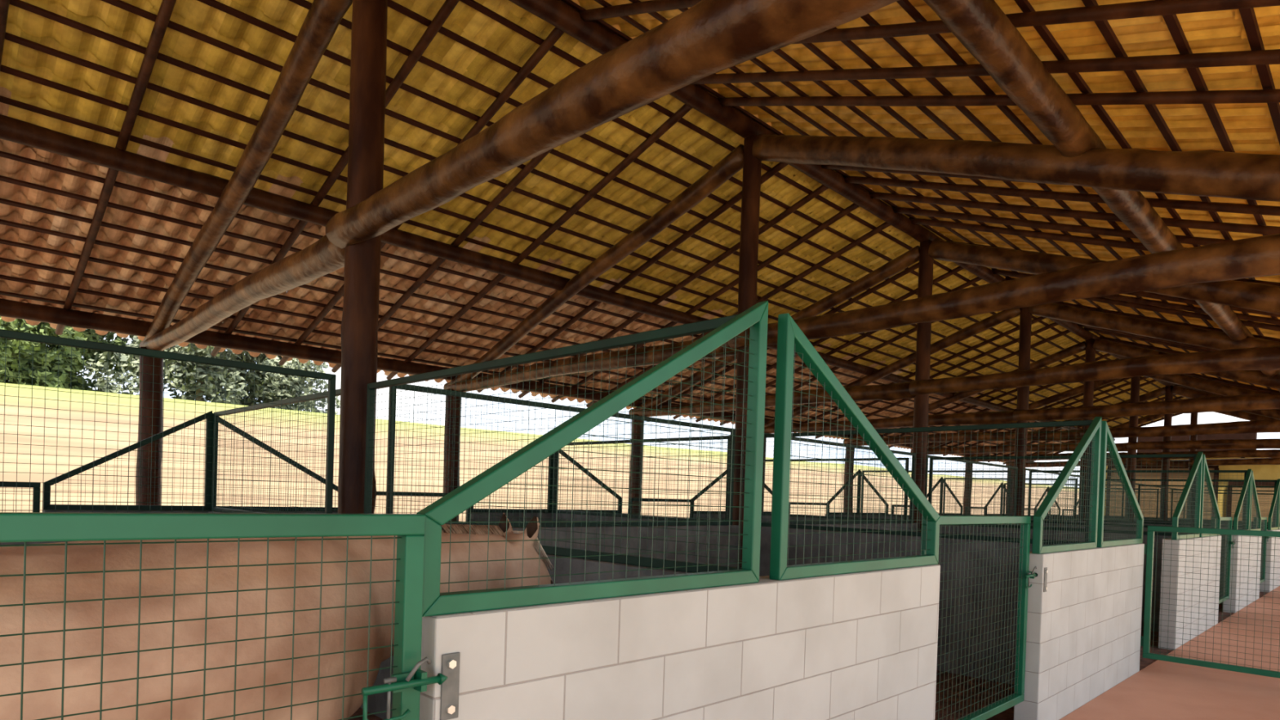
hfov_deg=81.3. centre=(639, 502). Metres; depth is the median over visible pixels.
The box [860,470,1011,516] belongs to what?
partition panel
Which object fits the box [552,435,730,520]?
partition panel
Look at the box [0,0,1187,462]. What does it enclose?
ceiling
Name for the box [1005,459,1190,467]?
log
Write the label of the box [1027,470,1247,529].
partition panel
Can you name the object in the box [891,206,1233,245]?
rafter
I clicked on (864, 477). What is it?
mesh panel
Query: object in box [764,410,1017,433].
log
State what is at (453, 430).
post
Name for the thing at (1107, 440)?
mesh panel
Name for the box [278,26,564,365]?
rafter
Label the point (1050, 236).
rafter
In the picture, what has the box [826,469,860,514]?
mesh panel
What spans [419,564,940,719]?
wall
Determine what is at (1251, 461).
log
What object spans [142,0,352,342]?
rafter
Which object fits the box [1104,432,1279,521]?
store
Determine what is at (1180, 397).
rafter
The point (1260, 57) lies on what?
rafter
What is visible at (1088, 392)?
post
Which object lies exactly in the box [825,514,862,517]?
wall
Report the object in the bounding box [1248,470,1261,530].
mesh panel
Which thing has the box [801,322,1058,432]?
rafter
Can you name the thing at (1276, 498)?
mesh panel
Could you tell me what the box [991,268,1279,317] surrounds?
rafter
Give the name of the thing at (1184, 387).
rafter
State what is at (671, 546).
wall
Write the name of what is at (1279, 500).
mesh panel
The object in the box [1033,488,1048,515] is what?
mesh panel
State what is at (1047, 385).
rafter
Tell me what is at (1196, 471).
mesh panel
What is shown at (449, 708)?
strike plate
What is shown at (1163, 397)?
rafter
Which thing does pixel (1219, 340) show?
rafter
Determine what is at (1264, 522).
gate
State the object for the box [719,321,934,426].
rafter
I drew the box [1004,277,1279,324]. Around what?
rafter
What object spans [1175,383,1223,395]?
rafter
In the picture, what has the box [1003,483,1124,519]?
partition panel
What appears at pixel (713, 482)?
mesh panel
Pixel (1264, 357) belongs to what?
log
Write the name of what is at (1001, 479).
partition panel
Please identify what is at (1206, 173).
rafter
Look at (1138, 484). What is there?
divider panel
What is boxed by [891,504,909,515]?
gate
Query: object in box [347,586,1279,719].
floor
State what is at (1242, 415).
rafter
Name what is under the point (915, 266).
rafter
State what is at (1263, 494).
partition panel
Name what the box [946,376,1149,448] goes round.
rafter
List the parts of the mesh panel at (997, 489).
sloping rail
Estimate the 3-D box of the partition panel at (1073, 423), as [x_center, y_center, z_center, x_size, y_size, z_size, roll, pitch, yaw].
[2.415,-0.199,7.042,0.040,1.004,3.287,1,1,-45]
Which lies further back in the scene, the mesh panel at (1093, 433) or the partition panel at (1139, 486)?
the partition panel at (1139, 486)
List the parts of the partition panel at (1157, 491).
rail, rail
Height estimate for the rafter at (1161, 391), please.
2.304 m
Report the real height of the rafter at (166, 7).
2.384 m
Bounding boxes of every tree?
[0,315,86,388]
[22,326,137,393]
[84,334,269,404]
[203,350,340,414]
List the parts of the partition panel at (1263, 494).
rail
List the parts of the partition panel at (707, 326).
rail, rail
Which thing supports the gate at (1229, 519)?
attached to the wall at (1243, 540)
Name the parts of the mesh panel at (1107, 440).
rail, sloping rail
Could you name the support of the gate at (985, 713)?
attached to the wall at (1083, 635)
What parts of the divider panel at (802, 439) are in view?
rail, rail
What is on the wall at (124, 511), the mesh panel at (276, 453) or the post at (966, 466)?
the mesh panel at (276, 453)
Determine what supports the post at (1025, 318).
on the floor
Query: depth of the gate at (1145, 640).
6.61 m
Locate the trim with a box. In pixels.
[572,0,1009,276]
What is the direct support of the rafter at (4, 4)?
on the purlin at (13, 130)
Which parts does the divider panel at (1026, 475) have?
rail, rail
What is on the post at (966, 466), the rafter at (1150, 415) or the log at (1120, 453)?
the log at (1120, 453)
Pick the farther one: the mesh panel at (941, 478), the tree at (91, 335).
the tree at (91, 335)
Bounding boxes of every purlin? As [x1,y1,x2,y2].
[0,114,1115,440]
[923,0,1279,391]
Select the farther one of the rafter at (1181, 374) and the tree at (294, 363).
the tree at (294, 363)
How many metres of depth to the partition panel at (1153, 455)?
10.04 m
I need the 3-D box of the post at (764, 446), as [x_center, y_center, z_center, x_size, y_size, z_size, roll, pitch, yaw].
[3.030,-0.212,18.922,0.285,3.170,0.316,1,1,-45]
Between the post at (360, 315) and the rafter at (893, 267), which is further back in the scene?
the rafter at (893, 267)
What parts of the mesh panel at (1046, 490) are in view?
sloping rail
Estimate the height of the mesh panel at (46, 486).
1.022 m
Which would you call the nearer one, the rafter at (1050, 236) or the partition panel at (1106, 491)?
the rafter at (1050, 236)
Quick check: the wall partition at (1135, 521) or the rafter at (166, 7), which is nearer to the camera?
the rafter at (166, 7)
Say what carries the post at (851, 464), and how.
on the floor
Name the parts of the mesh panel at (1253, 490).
sloping rail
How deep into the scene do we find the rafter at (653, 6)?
5.92 m
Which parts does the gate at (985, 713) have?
rail, rail, bolt plate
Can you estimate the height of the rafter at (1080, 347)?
2.304 m
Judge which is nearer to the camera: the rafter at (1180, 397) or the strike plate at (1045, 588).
the strike plate at (1045, 588)
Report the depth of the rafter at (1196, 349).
16.21 m
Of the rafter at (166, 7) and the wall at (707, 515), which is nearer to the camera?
the rafter at (166, 7)
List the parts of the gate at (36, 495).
rail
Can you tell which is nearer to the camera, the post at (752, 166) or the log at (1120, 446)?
the post at (752, 166)
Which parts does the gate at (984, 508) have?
rail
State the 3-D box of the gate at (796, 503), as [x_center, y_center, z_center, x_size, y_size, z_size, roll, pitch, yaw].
[3.503,0.609,15.393,1.593,1.220,0.096,1,1,-45]
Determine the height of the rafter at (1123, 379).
2.384 m
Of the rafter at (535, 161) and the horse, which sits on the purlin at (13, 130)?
the rafter at (535, 161)
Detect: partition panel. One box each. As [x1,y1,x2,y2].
[211,388,340,513]
[364,314,749,573]
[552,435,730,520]
[760,419,1093,544]
[761,457,909,519]
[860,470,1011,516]
[928,453,1196,536]
[942,477,1077,519]
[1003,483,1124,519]
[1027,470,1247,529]
[1048,487,1159,519]
[1104,478,1276,528]
[1104,490,1185,519]
[1137,484,1274,526]
[1170,488,1279,524]
[1202,492,1279,523]
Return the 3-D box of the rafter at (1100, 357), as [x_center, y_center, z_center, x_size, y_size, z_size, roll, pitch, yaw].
[10.040,-2.904,21.852,0.094,2.384,6.806,1,1,-45]
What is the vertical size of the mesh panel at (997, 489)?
1.022 m
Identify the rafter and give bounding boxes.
[0,0,9,70]
[54,0,176,335]
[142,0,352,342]
[210,0,459,356]
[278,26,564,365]
[331,148,552,373]
[386,103,693,379]
[448,144,743,385]
[476,162,788,392]
[518,184,828,398]
[551,203,858,402]
[578,0,701,21]
[586,222,890,407]
[634,245,919,410]
[666,258,934,403]
[672,266,963,419]
[688,48,1279,84]
[695,276,981,422]
[717,88,1279,106]
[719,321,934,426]
[751,133,1279,201]
[764,307,1020,426]
[792,0,1279,44]
[800,316,1046,423]
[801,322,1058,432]
[815,329,1071,438]
[821,164,1041,183]
[842,175,1279,216]
[847,341,1085,440]
[868,191,1279,235]
[880,350,1100,437]
[888,358,1118,448]
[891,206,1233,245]
[895,353,1111,436]
[909,217,1186,250]
[926,377,1123,448]
[928,238,1279,315]
[937,377,1131,446]
[942,379,1156,456]
[946,240,1279,285]
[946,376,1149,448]
[966,386,1165,457]
[987,394,1164,454]
[987,395,1185,462]
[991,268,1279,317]
[993,394,1176,455]
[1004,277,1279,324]
[1004,414,1151,464]
[1008,414,1164,463]
[1028,302,1279,350]
[1031,413,1183,461]
[1053,302,1279,342]
[1076,323,1217,351]
[1082,297,1279,331]
[1084,327,1209,351]
[1092,338,1279,389]
[1099,336,1184,354]
[1146,373,1268,395]
[1170,385,1279,419]
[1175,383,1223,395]
[1181,373,1273,393]
[1183,373,1279,393]
[1183,386,1222,395]
[1213,410,1277,420]
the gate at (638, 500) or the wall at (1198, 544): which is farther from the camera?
the gate at (638, 500)
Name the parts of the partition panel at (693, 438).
rail, rail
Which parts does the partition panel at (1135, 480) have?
rail, rail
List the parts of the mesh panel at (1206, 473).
rail, sloping rail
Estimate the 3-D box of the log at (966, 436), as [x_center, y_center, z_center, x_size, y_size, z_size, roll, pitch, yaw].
[8.303,-1.720,19.886,0.270,0.290,6.321,1,1,-45]
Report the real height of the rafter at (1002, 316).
2.306 m
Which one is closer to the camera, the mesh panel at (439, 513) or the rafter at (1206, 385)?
the mesh panel at (439, 513)
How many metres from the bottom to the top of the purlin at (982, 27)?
0.296 m
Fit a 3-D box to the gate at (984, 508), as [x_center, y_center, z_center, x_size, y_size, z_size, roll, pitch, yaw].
[9.751,0.734,21.588,1.593,1.220,0.096,1,1,-45]
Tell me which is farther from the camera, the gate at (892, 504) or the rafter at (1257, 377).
the gate at (892, 504)
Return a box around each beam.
[0,297,1035,462]
[508,0,1188,399]
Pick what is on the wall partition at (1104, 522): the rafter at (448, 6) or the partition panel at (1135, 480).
the partition panel at (1135, 480)
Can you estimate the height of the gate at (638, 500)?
1.220 m
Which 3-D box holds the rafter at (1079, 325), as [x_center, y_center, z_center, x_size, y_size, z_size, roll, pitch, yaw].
[12.138,-2.752,14.305,0.089,2.384,6.806,1,1,-45]
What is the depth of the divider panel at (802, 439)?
9.86 m
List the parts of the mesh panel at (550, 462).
rail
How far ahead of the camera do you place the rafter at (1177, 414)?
29.97 m
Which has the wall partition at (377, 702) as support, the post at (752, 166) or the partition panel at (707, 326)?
the partition panel at (707, 326)
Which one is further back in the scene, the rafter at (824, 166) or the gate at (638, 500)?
the gate at (638, 500)
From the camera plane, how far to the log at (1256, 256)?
5.88 m
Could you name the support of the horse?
on the floor
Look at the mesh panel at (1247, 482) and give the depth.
11.73 m
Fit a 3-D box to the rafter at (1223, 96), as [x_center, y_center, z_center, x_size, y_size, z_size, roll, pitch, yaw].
[3.156,-2.933,5.397,0.089,2.384,6.806,1,1,-45]
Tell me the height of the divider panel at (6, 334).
1.059 m
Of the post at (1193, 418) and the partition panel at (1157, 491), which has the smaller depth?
the partition panel at (1157, 491)
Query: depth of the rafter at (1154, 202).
7.76 m
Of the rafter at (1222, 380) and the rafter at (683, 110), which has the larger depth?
the rafter at (1222, 380)
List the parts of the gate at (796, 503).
rail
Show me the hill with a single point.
(23, 469)
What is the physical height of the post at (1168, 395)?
5.470 m
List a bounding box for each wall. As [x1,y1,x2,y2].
[0,523,917,566]
[42,509,337,513]
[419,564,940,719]
[471,512,621,521]
[552,513,1047,684]
[688,513,724,519]
[760,515,1171,631]
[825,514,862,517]
[862,515,1226,603]
[1013,543,1144,719]
[1158,535,1221,650]
[1222,534,1262,613]
[1259,528,1279,592]
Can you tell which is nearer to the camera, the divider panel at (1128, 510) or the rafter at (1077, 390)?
the divider panel at (1128, 510)
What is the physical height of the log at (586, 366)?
0.289 m
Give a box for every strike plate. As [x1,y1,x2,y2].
[440,652,460,719]
[1043,567,1048,591]
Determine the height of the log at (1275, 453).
0.336 m
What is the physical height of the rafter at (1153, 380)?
2.384 m
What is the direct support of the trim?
on the ceiling at (68, 67)
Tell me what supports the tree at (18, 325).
on the hill
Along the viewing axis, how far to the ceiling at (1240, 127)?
6.08 m
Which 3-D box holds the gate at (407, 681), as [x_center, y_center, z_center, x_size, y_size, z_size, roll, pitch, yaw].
[-1.051,0.677,1.232,1.588,1.320,0.096,1,1,-45]
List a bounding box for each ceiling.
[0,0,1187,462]
[561,0,1279,391]
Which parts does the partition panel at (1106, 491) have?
rail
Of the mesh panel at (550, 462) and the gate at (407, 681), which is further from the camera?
the mesh panel at (550, 462)
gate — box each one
[0,481,40,512]
[0,511,447,719]
[375,491,472,521]
[628,497,693,517]
[788,502,830,515]
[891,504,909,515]
[920,515,1037,719]
[964,506,986,515]
[1140,525,1279,678]
[1210,516,1235,603]
[1253,516,1269,583]
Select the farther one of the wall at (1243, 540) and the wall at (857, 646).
the wall at (1243, 540)
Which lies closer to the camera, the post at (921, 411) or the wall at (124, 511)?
the wall at (124, 511)
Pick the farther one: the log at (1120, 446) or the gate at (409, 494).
the log at (1120, 446)
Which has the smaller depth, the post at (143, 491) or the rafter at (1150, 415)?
the post at (143, 491)
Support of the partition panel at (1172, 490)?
on the wall partition
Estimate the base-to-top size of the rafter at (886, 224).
2.384 m
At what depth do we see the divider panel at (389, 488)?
6.43 m
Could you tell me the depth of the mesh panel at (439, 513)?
2.21 m
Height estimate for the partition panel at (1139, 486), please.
1.004 m
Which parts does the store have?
door, door frame, door frame, door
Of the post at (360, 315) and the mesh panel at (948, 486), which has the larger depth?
the mesh panel at (948, 486)
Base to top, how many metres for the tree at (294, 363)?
7.236 m
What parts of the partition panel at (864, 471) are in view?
rail, rail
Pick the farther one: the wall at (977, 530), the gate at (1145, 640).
the wall at (977, 530)
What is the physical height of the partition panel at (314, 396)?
1.004 m
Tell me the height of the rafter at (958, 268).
2.384 m
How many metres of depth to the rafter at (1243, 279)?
9.13 m
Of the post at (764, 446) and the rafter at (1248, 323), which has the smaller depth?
the rafter at (1248, 323)
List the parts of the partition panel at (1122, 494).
rail, rail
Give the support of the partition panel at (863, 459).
on the wall at (977, 530)
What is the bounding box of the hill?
[0,382,1079,521]
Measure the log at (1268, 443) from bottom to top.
0.323 m
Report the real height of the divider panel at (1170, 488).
1.059 m
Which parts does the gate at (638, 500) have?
rail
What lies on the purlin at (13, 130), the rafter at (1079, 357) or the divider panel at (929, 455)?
the rafter at (1079, 357)
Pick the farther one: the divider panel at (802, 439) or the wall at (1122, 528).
the wall at (1122, 528)
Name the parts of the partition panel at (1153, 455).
rail, rail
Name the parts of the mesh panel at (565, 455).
sloping rail, rail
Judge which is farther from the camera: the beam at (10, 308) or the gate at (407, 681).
the beam at (10, 308)
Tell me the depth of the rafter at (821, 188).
11.00 m
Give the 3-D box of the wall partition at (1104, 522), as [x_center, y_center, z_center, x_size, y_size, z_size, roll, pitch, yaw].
[11.710,1.082,16.391,0.120,1.186,3.247,1,1,-45]
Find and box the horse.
[0,512,553,719]
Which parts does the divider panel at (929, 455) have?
rail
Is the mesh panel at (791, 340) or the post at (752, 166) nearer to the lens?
the mesh panel at (791, 340)
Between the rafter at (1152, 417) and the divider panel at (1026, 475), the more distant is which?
the rafter at (1152, 417)
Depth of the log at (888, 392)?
12.71 m
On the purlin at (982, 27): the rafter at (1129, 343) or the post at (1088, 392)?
the rafter at (1129, 343)
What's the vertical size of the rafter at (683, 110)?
2.384 m
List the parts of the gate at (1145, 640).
rail, rail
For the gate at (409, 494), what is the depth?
9.19 m
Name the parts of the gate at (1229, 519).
rail, rail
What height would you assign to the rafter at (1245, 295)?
2.401 m
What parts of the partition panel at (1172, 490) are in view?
rail, rail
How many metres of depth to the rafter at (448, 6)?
6.88 m
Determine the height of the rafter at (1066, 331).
2.384 m
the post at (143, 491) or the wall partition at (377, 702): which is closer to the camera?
the wall partition at (377, 702)
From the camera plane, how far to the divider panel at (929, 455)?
13.04 m
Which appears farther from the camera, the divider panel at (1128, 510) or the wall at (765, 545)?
the divider panel at (1128, 510)
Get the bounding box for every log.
[139,235,344,351]
[325,0,899,248]
[443,339,737,391]
[628,382,916,417]
[727,233,1279,348]
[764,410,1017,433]
[844,429,1081,445]
[908,345,1279,394]
[911,442,1128,454]
[964,452,1163,462]
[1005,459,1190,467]
[1013,392,1279,421]
[1080,419,1279,438]
[1126,438,1279,449]
[1161,448,1279,458]
[1187,457,1279,466]
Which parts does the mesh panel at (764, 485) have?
sloping rail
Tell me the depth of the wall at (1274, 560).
14.32 m
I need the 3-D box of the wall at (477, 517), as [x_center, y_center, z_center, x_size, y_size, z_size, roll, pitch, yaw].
[-1.234,0.740,10.773,2.820,1.186,0.150,1,1,-45]
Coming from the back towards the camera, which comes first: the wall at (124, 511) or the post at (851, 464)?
the post at (851, 464)
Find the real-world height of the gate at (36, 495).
1.220 m
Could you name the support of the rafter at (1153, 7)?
on the purlin at (982, 27)
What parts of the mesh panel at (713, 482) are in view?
rail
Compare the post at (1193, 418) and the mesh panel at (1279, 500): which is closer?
the mesh panel at (1279, 500)
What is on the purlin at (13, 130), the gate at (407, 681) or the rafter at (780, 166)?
the rafter at (780, 166)
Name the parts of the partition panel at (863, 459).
rail, rail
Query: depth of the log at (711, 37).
3.19 m
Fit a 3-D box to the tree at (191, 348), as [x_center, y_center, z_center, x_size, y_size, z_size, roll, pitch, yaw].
[-26.179,-8.163,43.406,7.823,7.466,8.155,2,1,1]
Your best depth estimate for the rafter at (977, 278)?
15.09 m
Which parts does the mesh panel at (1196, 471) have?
rail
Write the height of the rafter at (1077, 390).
2.307 m
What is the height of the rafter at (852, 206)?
2.384 m
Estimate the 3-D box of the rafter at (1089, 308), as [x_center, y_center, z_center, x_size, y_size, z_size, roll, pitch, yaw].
[10.325,-2.789,12.507,0.089,2.384,6.806,1,1,-45]
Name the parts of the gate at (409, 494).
rail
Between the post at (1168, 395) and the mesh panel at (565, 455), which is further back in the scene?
the post at (1168, 395)
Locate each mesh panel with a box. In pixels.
[43,410,212,511]
[209,413,337,511]
[416,300,768,617]
[471,453,553,512]
[551,448,622,513]
[690,470,726,513]
[761,481,772,513]
[769,313,939,580]
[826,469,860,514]
[858,471,888,514]
[926,476,942,515]
[941,478,963,515]
[983,482,1003,515]
[1001,488,1012,515]
[1031,416,1102,553]
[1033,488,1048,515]
[1097,420,1143,547]
[1172,452,1202,539]
[1199,453,1220,537]
[1233,468,1251,529]
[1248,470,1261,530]
[1267,479,1279,529]
[1278,500,1279,528]
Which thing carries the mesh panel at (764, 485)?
on the wall at (707, 515)
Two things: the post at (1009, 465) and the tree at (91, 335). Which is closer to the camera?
the post at (1009, 465)
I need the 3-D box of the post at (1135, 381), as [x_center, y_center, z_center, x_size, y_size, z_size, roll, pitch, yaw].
[13.660,-1.049,20.719,0.233,5.470,0.236,2,1,1]
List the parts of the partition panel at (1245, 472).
rail, rail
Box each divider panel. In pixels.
[0,328,336,513]
[386,384,735,527]
[760,432,915,524]
[924,454,1017,515]
[1023,467,1084,521]
[1104,480,1129,520]
[1133,483,1164,519]
[1168,487,1191,519]
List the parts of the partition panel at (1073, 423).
rail, rail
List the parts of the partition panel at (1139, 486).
rail, rail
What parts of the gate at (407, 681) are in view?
rail, bolt plate, bolt handle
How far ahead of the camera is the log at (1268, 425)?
15.95 m
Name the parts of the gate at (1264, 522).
rail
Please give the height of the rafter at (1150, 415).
2.384 m
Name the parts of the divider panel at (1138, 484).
rail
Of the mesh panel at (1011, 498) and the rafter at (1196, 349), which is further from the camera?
the mesh panel at (1011, 498)
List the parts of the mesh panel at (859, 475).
rail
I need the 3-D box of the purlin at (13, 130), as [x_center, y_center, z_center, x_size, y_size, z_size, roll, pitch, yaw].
[5.103,-2.956,16.716,41.500,0.221,0.241,1,1,-45]
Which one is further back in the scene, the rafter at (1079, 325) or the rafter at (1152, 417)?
the rafter at (1152, 417)
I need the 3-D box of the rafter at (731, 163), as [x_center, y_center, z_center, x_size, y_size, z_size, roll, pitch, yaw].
[-1.001,-2.959,10.554,0.234,2.308,6.203,1,1,-45]
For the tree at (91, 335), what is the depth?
41.18 m
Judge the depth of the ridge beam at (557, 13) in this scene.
8.00 m
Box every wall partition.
[360,554,692,719]
[1103,521,1262,529]
[1135,520,1271,527]
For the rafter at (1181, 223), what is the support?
on the purlin at (982, 27)
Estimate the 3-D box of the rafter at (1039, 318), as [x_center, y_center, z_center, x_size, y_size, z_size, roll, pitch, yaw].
[6.348,-2.978,18.191,0.094,2.384,6.806,1,1,-45]
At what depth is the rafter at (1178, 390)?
23.06 m
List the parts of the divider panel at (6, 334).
rail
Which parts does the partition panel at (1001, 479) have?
rail, rail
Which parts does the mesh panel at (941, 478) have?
sloping rail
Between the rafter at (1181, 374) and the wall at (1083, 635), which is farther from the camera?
the rafter at (1181, 374)
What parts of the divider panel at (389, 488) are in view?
rail, rail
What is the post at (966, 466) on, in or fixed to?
on the floor
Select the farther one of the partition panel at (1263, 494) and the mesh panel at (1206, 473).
the partition panel at (1263, 494)
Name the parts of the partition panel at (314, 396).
rail, rail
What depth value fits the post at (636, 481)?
15.71 m
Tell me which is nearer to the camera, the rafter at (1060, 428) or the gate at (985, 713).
the gate at (985, 713)
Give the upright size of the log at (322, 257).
0.297 m
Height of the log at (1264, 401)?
0.346 m
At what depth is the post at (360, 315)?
5.13 m
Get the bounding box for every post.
[135,346,163,505]
[337,0,387,513]
[443,388,461,521]
[628,414,643,515]
[732,135,761,567]
[761,437,766,511]
[843,443,854,512]
[909,240,933,532]
[963,459,973,514]
[1005,465,1013,514]
[1011,306,1031,524]
[1078,338,1095,521]
[1124,376,1140,521]
[1160,385,1173,520]
[1186,413,1197,518]

